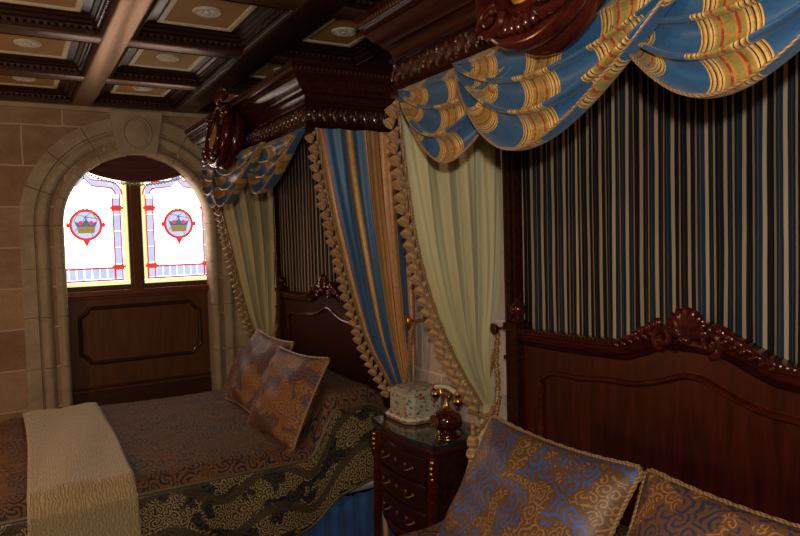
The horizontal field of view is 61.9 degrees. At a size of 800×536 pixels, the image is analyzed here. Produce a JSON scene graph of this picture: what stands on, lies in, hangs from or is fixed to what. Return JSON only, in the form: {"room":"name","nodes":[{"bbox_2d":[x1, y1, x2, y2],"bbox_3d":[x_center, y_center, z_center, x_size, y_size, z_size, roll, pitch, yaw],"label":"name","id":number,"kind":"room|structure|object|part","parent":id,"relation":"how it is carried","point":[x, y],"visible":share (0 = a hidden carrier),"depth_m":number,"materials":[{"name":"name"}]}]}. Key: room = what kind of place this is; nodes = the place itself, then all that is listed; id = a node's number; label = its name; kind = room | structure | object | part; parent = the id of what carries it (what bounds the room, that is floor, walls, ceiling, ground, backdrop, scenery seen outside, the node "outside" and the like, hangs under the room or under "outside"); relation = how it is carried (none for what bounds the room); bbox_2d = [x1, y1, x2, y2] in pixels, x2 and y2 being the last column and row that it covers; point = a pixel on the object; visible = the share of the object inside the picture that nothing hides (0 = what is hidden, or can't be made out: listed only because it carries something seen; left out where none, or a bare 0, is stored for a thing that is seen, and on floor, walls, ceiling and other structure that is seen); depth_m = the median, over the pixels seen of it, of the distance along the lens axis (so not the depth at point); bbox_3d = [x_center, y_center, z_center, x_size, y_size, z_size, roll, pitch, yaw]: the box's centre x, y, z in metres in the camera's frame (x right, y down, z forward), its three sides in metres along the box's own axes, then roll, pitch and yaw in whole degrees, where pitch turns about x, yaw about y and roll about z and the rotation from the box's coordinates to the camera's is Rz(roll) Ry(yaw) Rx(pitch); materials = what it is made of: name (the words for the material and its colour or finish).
{"room":"historic interior","nodes":[
{"label":"historic interior","id":0,"kind":"room"},
{"bbox_2d":[0,99,253,423],"bbox_3d":[-2.919,0.151,4.602,4.000,2.780,0.280,-3,3,-30],"label":"wall","id":1,"kind":"structure","parent":0,"point":[26,134],"depth_m":4.61,"materials":[{"name":"brown stone"}]},
{"bbox_2d":[63,172,130,287],"bbox_3d":[-2.320,-0.368,4.952,0.554,1.010,0.034,-3,3,-30],"label":"window","id":2,"kind":"structure","parent":1,"relation":"in","point":[95,225],"depth_m":4.99,"materials":[{"name":"beige glass"}]},
{"bbox_3d":[-2.329,-0.280,4.949,0.124,0.045,0.017,-3,3,-30],"label":"crown","id":3,"kind":"part","parent":2,"relation":"part of","materials":[{"name":"brown"}]},
{"bbox_2d":[0,101,207,118],"bbox_3d":[-2.874,-1.103,4.405,4.000,0.030,0.035,-3,3,-30],"label":"trim","id":4,"kind":"structure","parent":1,"relation":"attached to","point":[2,103],"depth_m":4.74,"materials":[{"name":"wood"}]},
{"bbox_2d":[0,93,211,113],"bbox_3d":[-2.852,-1.179,4.360,4.000,0.115,0.084,-3,3,-30],"label":"trim","id":5,"kind":"structure","parent":1,"relation":"attached to","point":[16,99],"depth_m":4.75,"materials":[{"name":"brown wood"}]},
{"bbox_2d":[71,0,155,106],"bbox_3d":[-0.431,-1.110,1.620,0.160,0.115,7.290,-3,3,-30],"label":"beam","id":6,"kind":"structure","parent":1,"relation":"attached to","point":[124,18],"depth_m":3.33,"materials":[{"name":"brown wood"}]},
{"bbox_2d":[19,109,248,410],"bbox_3d":[-1.947,0.164,5.044,1.580,2.653,0.202,-3,3,-30],"label":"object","id":7,"kind":"structure","parent":1,"relation":"attached to","point":[132,132],"depth_m":4.74,"materials":[{"name":"stone"}]},
{"bbox_2d":[87,156,184,185],"bbox_3d":[-1.982,-0.763,5.035,0.700,0.292,0.035,-3,3,-30],"label":"window valance","id":8,"kind":"object","parent":1,"relation":"hanging from","point":[128,169],"visible":0.56,"depth_m":5.02,"materials":[{"name":"red fabric"}]},
{"bbox_2d":[67,182,206,291],"bbox_3d":[-2.028,-0.364,5.112,1.300,1.150,0.075,-3,3,-30],"label":"trim","id":9,"kind":"structure","parent":1,"relation":"attached to","point":[133,193],"depth_m":5.09,"materials":[{"name":"brown wood"}]},
{"bbox_2d":[67,284,208,300],"bbox_3d":[-1.993,0.185,5.124,1.120,0.060,0.100,-3,3,-30],"label":"trim","id":10,"kind":"structure","parent":1,"relation":"attached to","point":[117,293],"depth_m":5.07,"materials":[{"name":"brown wood"}]},
{"bbox_2d":[68,292,211,405],"bbox_3d":[-1.988,0.851,5.178,1.120,1.275,0.067,-3,3,-30],"label":"wood panel","id":11,"kind":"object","parent":1,"relation":"attached to","point":[137,348],"depth_m":5.14,"materials":[{"name":"brown wood"}]},
{"bbox_3d":[-1.984,0.489,5.148,0.900,0.440,0.030,-3,3,-30],"label":"panel moulding","id":12,"kind":"part","parent":11,"relation":"part of","materials":[{"name":"brown wood"}]},
{"bbox_3d":[-1.970,1.167,5.179,1.030,0.602,0.024,-3,3,-30],"label":"rail","id":13,"kind":"part","parent":11,"relation":"part of","materials":[{"name":"brown wood"}]},
{"bbox_2d":[140,176,206,282],"bbox_3d":[-1.758,-0.400,5.281,0.551,1.010,0.034,-3,3,-30],"label":"window","id":14,"kind":"structure","parent":1,"relation":"in","point":[173,226],"depth_m":5.27,"materials":[{"name":"beige glass"}]},
{"bbox_3d":[-1.754,-0.313,5.286,0.124,0.045,0.017,-3,3,-30],"label":"crown","id":15,"kind":"part","parent":14,"relation":"part of","materials":[{"name":"brown"}]},
{"bbox_2d":[172,0,352,113],"bbox_3d":[0.181,-1.144,1.978,0.200,0.115,7.290,-3,3,-30],"label":"beam","id":16,"kind":"structure","parent":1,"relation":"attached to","point":[295,24],"depth_m":3.41,"materials":[{"name":"brown wood"}]},
{"bbox_2d":[274,50,506,426],"bbox_3d":[0.713,0.149,2.512,0.150,2.780,7.600,-3,3,-30],"label":"wall","id":17,"kind":"structure","parent":0,"point":[429,368],"depth_m":3.22,"materials":[{"name":"beige paint"}]},
{"bbox_2d":[0,63,250,94],"bbox_3d":[-2.453,-1.157,3.680,4.000,0.115,0.156,-3,3,-30],"label":"trim","id":18,"kind":"structure","parent":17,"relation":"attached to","point":[109,80],"depth_m":4.05,"materials":[{"name":"brown wood"}]},
{"bbox_2d":[0,16,356,66],"bbox_3d":[-2.010,-1.133,2.926,4.000,0.115,0.156,-3,3,-30],"label":"beam","id":19,"kind":"structure","parent":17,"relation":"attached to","point":[20,30],"depth_m":3.33,"materials":[{"name":"brown wood"}]},
{"bbox_2d":[271,323,276,336],"bbox_3d":[-0.978,0.406,5.052,0.222,0.394,0.175,-3,3,-30],"label":"tieback","id":20,"kind":"object","parent":17,"relation":"attached to","point":[275,328],"visible":0.1,"depth_m":4.99,"materials":[{"name":"gold metal"}]},
{"bbox_2d":[232,0,373,18],"bbox_3d":[-1.571,-1.110,2.180,4.000,0.115,0.156,-3,3,-30],"label":"beam","id":21,"kind":"structure","parent":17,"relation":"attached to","point":[345,12],"depth_m":2.84,"materials":[{"name":"brown wood"}]},
{"bbox_2d":[354,50,393,71],"bbox_3d":[0.682,-0.987,2.261,0.045,0.255,7.260,-3,3,-30],"label":"trim","id":22,"kind":"structure","parent":17,"relation":"attached to","point":[380,61],"depth_m":3.59,"materials":[{"name":"brown wood"}]},
{"bbox_2d":[402,314,428,382],"bbox_3d":[0.039,0.524,3.376,0.173,0.599,0.162,-3,3,-30],"label":"tieback","id":23,"kind":"object","parent":17,"relation":"attached to","point":[410,324],"visible":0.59,"depth_m":3.31,"materials":[{"name":"gold metal"}]},
{"bbox_3d":[0.039,0.266,3.303,0.024,0.076,0.051,-3,3,-30],"label":"oval plate","id":24,"kind":"part","parent":23,"relation":"part of","materials":[{"name":"gold metal"}]},
{"bbox_3d":[0.024,0.459,3.371,0.128,0.392,0.151,-3,3,-30],"label":"tieback cord","id":25,"kind":"part","parent":23,"relation":"part of","materials":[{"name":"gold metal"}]},
{"bbox_3d":[0.081,0.263,3.328,0.123,0.052,0.052,-3,3,-30],"label":"brass knob","id":26,"kind":"part","parent":23,"relation":"part of","materials":[{"name":"gold metal"}]},
{"bbox_2d":[466,323,503,467],"bbox_3d":[0.353,0.572,2.720,0.123,0.686,0.312,0,3,36],"label":"tieback","id":27,"kind":"object","parent":17,"relation":"attached to","point":[472,441],"visible":0.56,"depth_m":2.70,"materials":[{"name":"gold metal"}]},
{"bbox_3d":[0.340,0.606,2.660,0.138,0.133,0.025,-4,3,-37],"label":"tieback cord","id":28,"kind":"part","parent":27,"relation":"part of","materials":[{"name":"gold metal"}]},
{"bbox_3d":[0.373,0.435,2.739,0.127,0.354,0.114,-3,3,-30],"label":"tieback cord","id":29,"kind":"part","parent":27,"relation":"part of","materials":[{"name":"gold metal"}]},
{"bbox_3d":[0.418,0.250,2.774,0.101,0.052,0.052,-3,3,-30],"label":"brass knob","id":30,"kind":"part","parent":27,"relation":"part of","materials":[{"name":"gold metal"}]},
{"bbox_3d":[0.374,0.621,2.681,0.105,0.206,0.033,-4,3,-37],"label":"tieback cord","id":31,"kind":"part","parent":27,"relation":"part of","materials":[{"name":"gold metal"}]},
{"bbox_3d":[-1.103,-1.187,1.374,4.200,0.100,7.750,-3,3,-30],"label":"ceiling","id":32,"kind":"structure","parent":0,"visible":0},
{"bbox_2d":[0,75,78,101],"bbox_3d":[-2.368,-1.177,4.207,0.560,0.092,0.669,-3,3,-30],"label":"panel","id":33,"kind":"object","parent":32,"relation":"attached to","point":[22,85],"visible":0.81,"depth_m":4.43,"materials":[{"name":"beige paint"}]},
{"bbox_2d":[0,32,94,75],"bbox_3d":[-1.938,-1.153,3.475,0.560,0.092,0.719,-3,3,-30],"label":"panel","id":34,"kind":"object","parent":32,"relation":"attached to","point":[24,50],"visible":0.85,"depth_m":3.67,"materials":[{"name":"beige paint"}]},
{"bbox_2d":[0,0,113,34],"bbox_3d":[-1.497,-1.130,2.725,0.560,0.092,0.709,-3,3,-30],"label":"panel","id":35,"kind":"object","parent":32,"relation":"attached to","point":[83,13],"visible":1,"depth_m":3.00,"materials":[{"name":"beige paint"}]},
{"bbox_2d":[95,83,193,108],"bbox_3d":[-1.761,-1.211,4.563,0.530,0.092,0.669,-3,3,-30],"label":"panel","id":36,"kind":"object","parent":32,"relation":"attached to","point":[115,93],"visible":0.71,"depth_m":4.75,"materials":[{"name":"beige paint"}]},
{"bbox_2d":[111,47,231,85],"bbox_3d":[-1.330,-1.188,3.831,0.530,0.092,0.719,-3,3,-30],"label":"panel","id":37,"kind":"object","parent":32,"relation":"attached to","point":[141,62],"visible":0.74,"depth_m":4.00,"materials":[{"name":"beige paint"}]},
{"bbox_2d":[134,0,289,51],"bbox_3d":[-0.890,-1.164,3.081,0.530,0.092,0.709,-3,3,-30],"label":"panel","id":38,"kind":"object","parent":32,"relation":"attached to","point":[228,22],"visible":0.84,"depth_m":3.21,"materials":[{"name":"beige paint"}]},
{"bbox_2d":[200,94,237,111],"bbox_3d":[-1.158,-1.245,4.916,0.468,0.092,0.669,-3,3,-30],"label":"panel","id":39,"kind":"object","parent":32,"relation":"attached to","point":[210,107],"visible":0.05,"depth_m":5.09,"materials":[{"name":"beige paint"}]},
{"bbox_2d":[231,62,284,89],"bbox_3d":[-0.728,-1.222,4.184,0.468,0.092,0.719,-3,3,-30],"label":"panel","id":40,"kind":"object","parent":32,"relation":"attached to","point":[267,68],"visible":0.09,"depth_m":4.29,"materials":[{"name":"beige paint"}]},
{"bbox_2d":[277,16,384,64],"bbox_3d":[-0.287,-1.198,3.434,0.468,0.092,0.709,-3,3,-30],"label":"panel","id":41,"kind":"object","parent":32,"relation":"attached to","point":[341,38],"visible":0.63,"depth_m":3.63,"materials":[{"name":"beige paint"}]},
{"bbox_3d":[-1.023,1.689,1.512,4.200,0.100,7.750,-3,3,-30],"label":"floor","id":42,"kind":"structure","parent":0,"visible":0},
{"bbox_2d":[184,60,398,337],"bbox_3d":[-0.758,0.214,4.092,0.787,2.582,2.118,-3,3,-30],"label":"canopy","id":43,"kind":"object","parent":42,"relation":"on","point":[297,95],"visible":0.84,"depth_m":3.31,"materials":[{"name":"brown wood"}]},
{"bbox_2d":[214,181,275,336],"bbox_3d":[-1.140,0.347,4.939,0.575,2.137,0.083,-3,3,-30],"label":"curtain","id":44,"kind":"object","parent":43,"relation":"hanging from","point":[248,222],"visible":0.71,"depth_m":4.95,"materials":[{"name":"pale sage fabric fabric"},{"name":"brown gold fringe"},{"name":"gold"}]},
{"bbox_2d":[201,128,304,207],"bbox_3d":[-0.968,-0.517,3.885,0.164,0.314,1.843,-3,3,-30],"label":"swag valance","id":45,"kind":"object","parent":43,"relation":"hanging from","point":[263,164],"visible":0.84,"depth_m":3.60,"materials":[{"name":"blue fabric"}]},
{"bbox_3d":[-1.000,-0.509,3.888,0.111,0.299,0.881,-3,3,-30],"label":"hem cord","id":46,"kind":"part","parent":45,"relation":"part of","materials":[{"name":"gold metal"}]},
{"bbox_3d":[-0.695,-0.513,3.430,0.111,0.264,0.720,-3,3,-30],"label":"hem cord","id":47,"kind":"part","parent":45,"relation":"part of","materials":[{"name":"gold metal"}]},
{"bbox_3d":[-0.732,-0.827,4.074,0.660,0.300,2.118,-3,3,-30],"label":"cornice","id":48,"kind":"part","parent":43,"relation":"part of","materials":[{"name":"brown wood"}]},
{"bbox_2d":[278,134,350,293],"bbox_3d":[-0.456,-0.257,4.255,0.015,1.370,1.772,-3,3,-30],"label":"striped curtain","id":49,"kind":"object","parent":43,"relation":"hanging from","point":[305,252],"visible":0.34,"depth_m":4.62,"materials":[{"name":"fabric"}]},
{"bbox_2d":[305,127,415,535],"bbox_3d":[-0.171,0.399,3.290,0.569,2.136,0.079,-3,3,-31],"label":"curtain","id":50,"kind":"object","parent":43,"relation":"hanging from","point":[356,169],"visible":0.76,"depth_m":3.28,"materials":[{"name":"blue fabric"}]},
{"bbox_2d":[274,274,389,535],"bbox_3d":[-1.180,0.804,3.776,1.843,1.458,1.758,-3,3,-30],"label":"bed","id":51,"kind":"object","parent":42,"relation":"on","point":[315,320],"visible":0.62,"depth_m":4.08,"materials":[{"name":"red wood"}]},
{"bbox_2d":[0,349,386,535],"bbox_3d":[-1.281,0.990,3.829,1.845,0.723,1.736,-3,3,-30],"label":"bedspread","id":52,"kind":"object","parent":51,"relation":"on","point":[196,461],"visible":0.59,"depth_m":3.35,"materials":[{"name":"brown fabric"}]},
{"bbox_2d":[22,402,141,535],"bbox_3d":[-1.725,1.147,3.507,0.450,0.511,1.724,-3,3,-30],"label":"throw blanket","id":53,"kind":"object","parent":52,"relation":"on","point":[81,481],"visible":1,"depth_m":2.96,"materials":[{"name":"beige fabric"}]},
{"bbox_2d":[225,329,293,412],"bbox_3d":[-0.896,0.654,4.206,0.284,0.465,0.627,-3,3,-30],"label":"throw pillow","id":54,"kind":"object","parent":52,"relation":"on","point":[261,347],"visible":0.77,"depth_m":4.12,"materials":[{"name":"orange fabric"}]},
{"bbox_2d":[247,346,329,451],"bbox_3d":[-0.628,0.693,3.656,0.287,0.468,0.667,-4,3,-36],"label":"throw pillow","id":55,"kind":"object","parent":52,"relation":"on","point":[289,388],"visible":0.98,"depth_m":3.48,"materials":[{"name":"orange fabric"}]},
{"bbox_3d":[-0.628,0.693,3.655,0.016,0.506,0.668,29,-16,-30],"label":"cord trim","id":56,"kind":"part","parent":55,"relation":"part of","materials":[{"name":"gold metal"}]},
{"bbox_3d":[-0.849,0.804,4.944,0.094,1.327,0.080,-3,3,-30],"label":"post","id":57,"kind":"part","parent":51,"relation":"part of","materials":[{"name":"brown wood"}]},
{"bbox_3d":[-0.443,0.162,4.189,0.080,0.155,1.744,-3,3,-30],"label":"crown rail","id":58,"kind":"part","parent":51,"relation":"part of","materials":[{"name":"red wood"}]},
{"bbox_3d":[-0.452,0.205,4.185,0.024,0.094,1.744,-3,3,-30],"label":"frieze moulding","id":59,"kind":"part","parent":51,"relation":"part of","materials":[{"name":"brown wood"}]},
{"bbox_3d":[-0.440,0.675,4.207,0.026,0.873,1.394,-3,3,-30],"label":"panel moulding","id":60,"kind":"part","parent":51,"relation":"part of","materials":[{"name":"red wood"}]},
{"bbox_3d":[-0.415,0.683,4.221,0.050,1.153,1.744,-3,3,-30],"label":"headboard","id":61,"kind":"part","parent":51,"relation":"part of","materials":[{"name":"brown wood"}]},
{"bbox_3d":[-1.236,1.072,3.827,1.770,0.280,1.540,-3,3,-30],"label":"mattress","id":62,"kind":"part","parent":51,"relation":"part of","materials":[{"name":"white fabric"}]},
{"bbox_2d":[371,415,478,535],"bbox_3d":[0.131,1.122,3.060,0.363,0.811,0.540,-3,3,-30],"label":"nightstand","id":63,"kind":"object","parent":42,"relation":"on","point":[418,473],"visible":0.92,"depth_m":2.88,"materials":[{"name":"brown wood"}]},
{"bbox_3d":[-0.094,1.153,3.204,0.068,0.748,0.052,-3,3,-30],"label":"leg","id":64,"kind":"part","parent":63,"relation":"part of","materials":[{"name":"red wood"}]},
{"bbox_3d":[-0.071,0.853,3.048,0.029,0.029,0.080,-3,3,-30],"label":"handle","id":65,"kind":"part","parent":63,"relation":"part of","materials":[{"name":"gold metal"}]},
{"bbox_3d":[-0.068,0.973,3.054,0.029,0.029,0.080,-3,3,-30],"label":"handle","id":66,"kind":"part","parent":63,"relation":"part of","materials":[{"name":"gold metal"}]},
{"bbox_3d":[-0.064,1.093,3.060,0.029,0.029,0.080,-3,3,-30],"label":"handle","id":67,"kind":"part","parent":63,"relation":"part of","materials":[{"name":"gold metal"}]},
{"bbox_3d":[0.000,0.853,2.974,0.041,0.110,0.400,-3,3,-30],"label":"drawer","id":68,"kind":"part","parent":63,"relation":"part of","materials":[{"name":"brown wood"}]},
{"bbox_3d":[0.006,1.093,2.985,0.041,0.110,0.400,-3,3,-30],"label":"drawer","id":69,"kind":"part","parent":63,"relation":"part of","materials":[{"name":"brown wood"}]},
{"bbox_3d":[0.003,0.973,2.980,0.041,0.110,0.400,-3,3,-30],"label":"drawer","id":70,"kind":"part","parent":63,"relation":"part of","materials":[{"name":"brown wood"}]},
{"bbox_3d":[0.030,0.859,2.876,0.029,0.029,0.080,-3,3,-30],"label":"handle","id":71,"kind":"part","parent":63,"relation":"part of","materials":[{"name":"gold metal"}]},
{"bbox_2d":[387,415,429,424],"bbox_3d":[0.080,0.704,3.179,0.238,0.013,0.238,-3,3,-30],"label":"tray","id":72,"kind":"object","parent":63,"relation":"on","point":[419,420],"depth_m":3.06,"materials":[{"name":"beige"}]},
{"bbox_3d":[0.034,0.978,2.882,0.029,0.029,0.080,-3,3,-30],"label":"handle","id":73,"kind":"part","parent":63,"relation":"part of","materials":[{"name":"gold metal"}]},
{"bbox_3d":[0.037,1.098,2.887,0.029,0.029,0.080,-3,3,-30],"label":"handle","id":74,"kind":"part","parent":63,"relation":"part of","materials":[{"name":"gold metal"}]},
{"bbox_2d":[386,381,443,424],"bbox_3d":[0.078,0.632,3.175,0.251,0.157,0.251,-3,3,-30],"label":"box","id":75,"kind":"object","parent":63,"relation":"on","point":[411,403],"visible":0.73,"depth_m":3.08,"materials":[{"name":"beige ceramic"}]},
{"bbox_3d":[0.077,0.570,3.172,0.222,0.033,0.222,-3,3,-30],"label":"lid","id":76,"kind":"part","parent":75,"relation":"part of","materials":[{"name":"fabric"}]},
{"bbox_3d":[0.126,0.750,3.045,0.352,0.023,0.524,-3,3,-30],"label":"moulding","id":77,"kind":"part","parent":63,"relation":"part of","materials":[{"name":"brown wood"}]},
{"bbox_3d":[0.147,1.166,2.794,0.068,0.748,0.052,-3,3,-30],"label":"leg","id":78,"kind":"part","parent":63,"relation":"part of","materials":[{"name":"red wood"}]},
{"bbox_2d":[429,384,462,437],"bbox_3d":[0.203,0.613,2.882,0.152,0.216,0.189,-1,3,6],"label":"telephone","id":79,"kind":"object","parent":63,"relation":"on","point":[447,420],"visible":0.98,"depth_m":2.84,"materials":[{"name":"ceramic"}]},
{"bbox_2d":[354,0,605,321],"bbox_3d":[0.572,0.285,1.830,0.787,2.582,1.888,-3,3,-30],"label":"canopy","id":80,"kind":"object","parent":42,"relation":"on","point":[423,38],"visible":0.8,"depth_m":2.13,"materials":[{"name":"brown wood"}]},
{"bbox_3d":[0.597,-0.755,1.812,0.660,0.300,1.888,-3,3,-30],"label":"cornice","id":81,"kind":"part","parent":80,"relation":"part of","materials":[{"name":"brown wood"}]},
{"bbox_2d":[383,99,502,469],"bbox_3d":[0.206,0.420,2.650,0.557,2.136,0.092,-3,3,-30],"label":"curtain","id":82,"kind":"object","parent":80,"relation":"hanging from","point":[455,212],"visible":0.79,"depth_m":2.65,"materials":[{"name":"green fabric"}]},
{"bbox_2d":[397,0,799,162],"bbox_3d":[0.358,-0.446,1.628,0.164,0.314,1.621,-3,3,-30],"label":"swag valance","id":83,"kind":"object","parent":80,"relation":"hanging from","point":[702,49],"visible":0.91,"depth_m":1.47,"materials":[{"name":"blue fabric"}]},
{"bbox_3d":[0.160,-0.460,2.023,0.063,0.284,0.676,-3,3,-30],"label":"hem cord","id":84,"kind":"part","parent":83,"relation":"part of","materials":[{"name":"blue fabric"}]},
{"bbox_3d":[0.327,-0.438,1.629,0.110,0.299,0.768,-3,3,-30],"label":"hem cord","id":85,"kind":"part","parent":83,"relation":"part of","materials":[{"name":"gold metal"}]},
{"bbox_3d":[0.599,-0.443,1.228,0.110,0.264,0.626,-3,3,-30],"label":"hem cord","id":86,"kind":"part","parent":83,"relation":"part of","materials":[{"name":"gold metal"}]},
{"bbox_2d":[521,51,799,363],"bbox_3d":[0.874,-0.186,1.993,0.015,1.370,1.542,-3,3,-30],"label":"striped curtain","id":87,"kind":"object","parent":80,"relation":"hanging from","point":[656,200],"visible":0.54,"depth_m":2.06,"materials":[{"name":"fabric"}]},
{"bbox_2d":[503,297,799,526],"bbox_3d":[0.130,0.874,1.546,1.843,1.458,1.658,-3,3,-30],"label":"headboard","id":88,"kind":"object","parent":42,"relation":"on","point":[694,401],"visible":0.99,"depth_m":2.01,"materials":[{"name":"red wood"}]},
{"bbox_2d":[400,520,628,535],"bbox_3d":[0.060,1.145,1.553,1.842,0.557,1.616,-3,3,-30],"label":"bedspread","id":89,"kind":"object","parent":88,"relation":"on","point":[621,530],"visible":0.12,"depth_m":2.34,"materials":[{"name":"brown fabric"}]},
{"bbox_2d":[437,415,643,535],"bbox_3d":[0.366,0.731,1.968,0.307,0.427,0.649,-3,3,-31],"label":"throw pillow","id":90,"kind":"object","parent":89,"relation":"on","point":[518,481],"visible":1,"depth_m":1.90,"materials":[{"name":"multicoloured fabric"}]},
{"bbox_2d":[626,468,799,535],"bbox_3d":[0.718,0.760,1.467,0.299,0.426,0.628,-3,3,-32],"label":"throw pillow","id":91,"kind":"object","parent":89,"relation":"on","point":[665,505],"visible":0.99,"depth_m":1.59,"materials":[{"name":"multicoloured fabric"}]},
{"bbox_3d":[0.486,0.876,2.671,0.094,1.327,0.080,-3,3,-30],"label":"post","id":92,"kind":"part","parent":88,"relation":"part of","materials":[{"name":"brown wood"}]},
{"bbox_3d":[0.867,0.233,1.959,0.080,0.155,1.644,-3,3,-30],"label":"crown rail","id":93,"kind":"part","parent":88,"relation":"part of","materials":[{"name":"red wood"}]},
{"bbox_3d":[0.858,0.276,1.955,0.024,0.094,1.644,-3,3,-30],"label":"frieze moulding","id":94,"kind":"part","parent":88,"relation":"part of","materials":[{"name":"brown wood"}]},
{"bbox_3d":[0.870,0.745,1.977,0.026,0.873,1.317,-3,3,-30],"label":"panel moulding","id":95,"kind":"part","parent":88,"relation":"part of","materials":[{"name":"red wood"}]}
]}

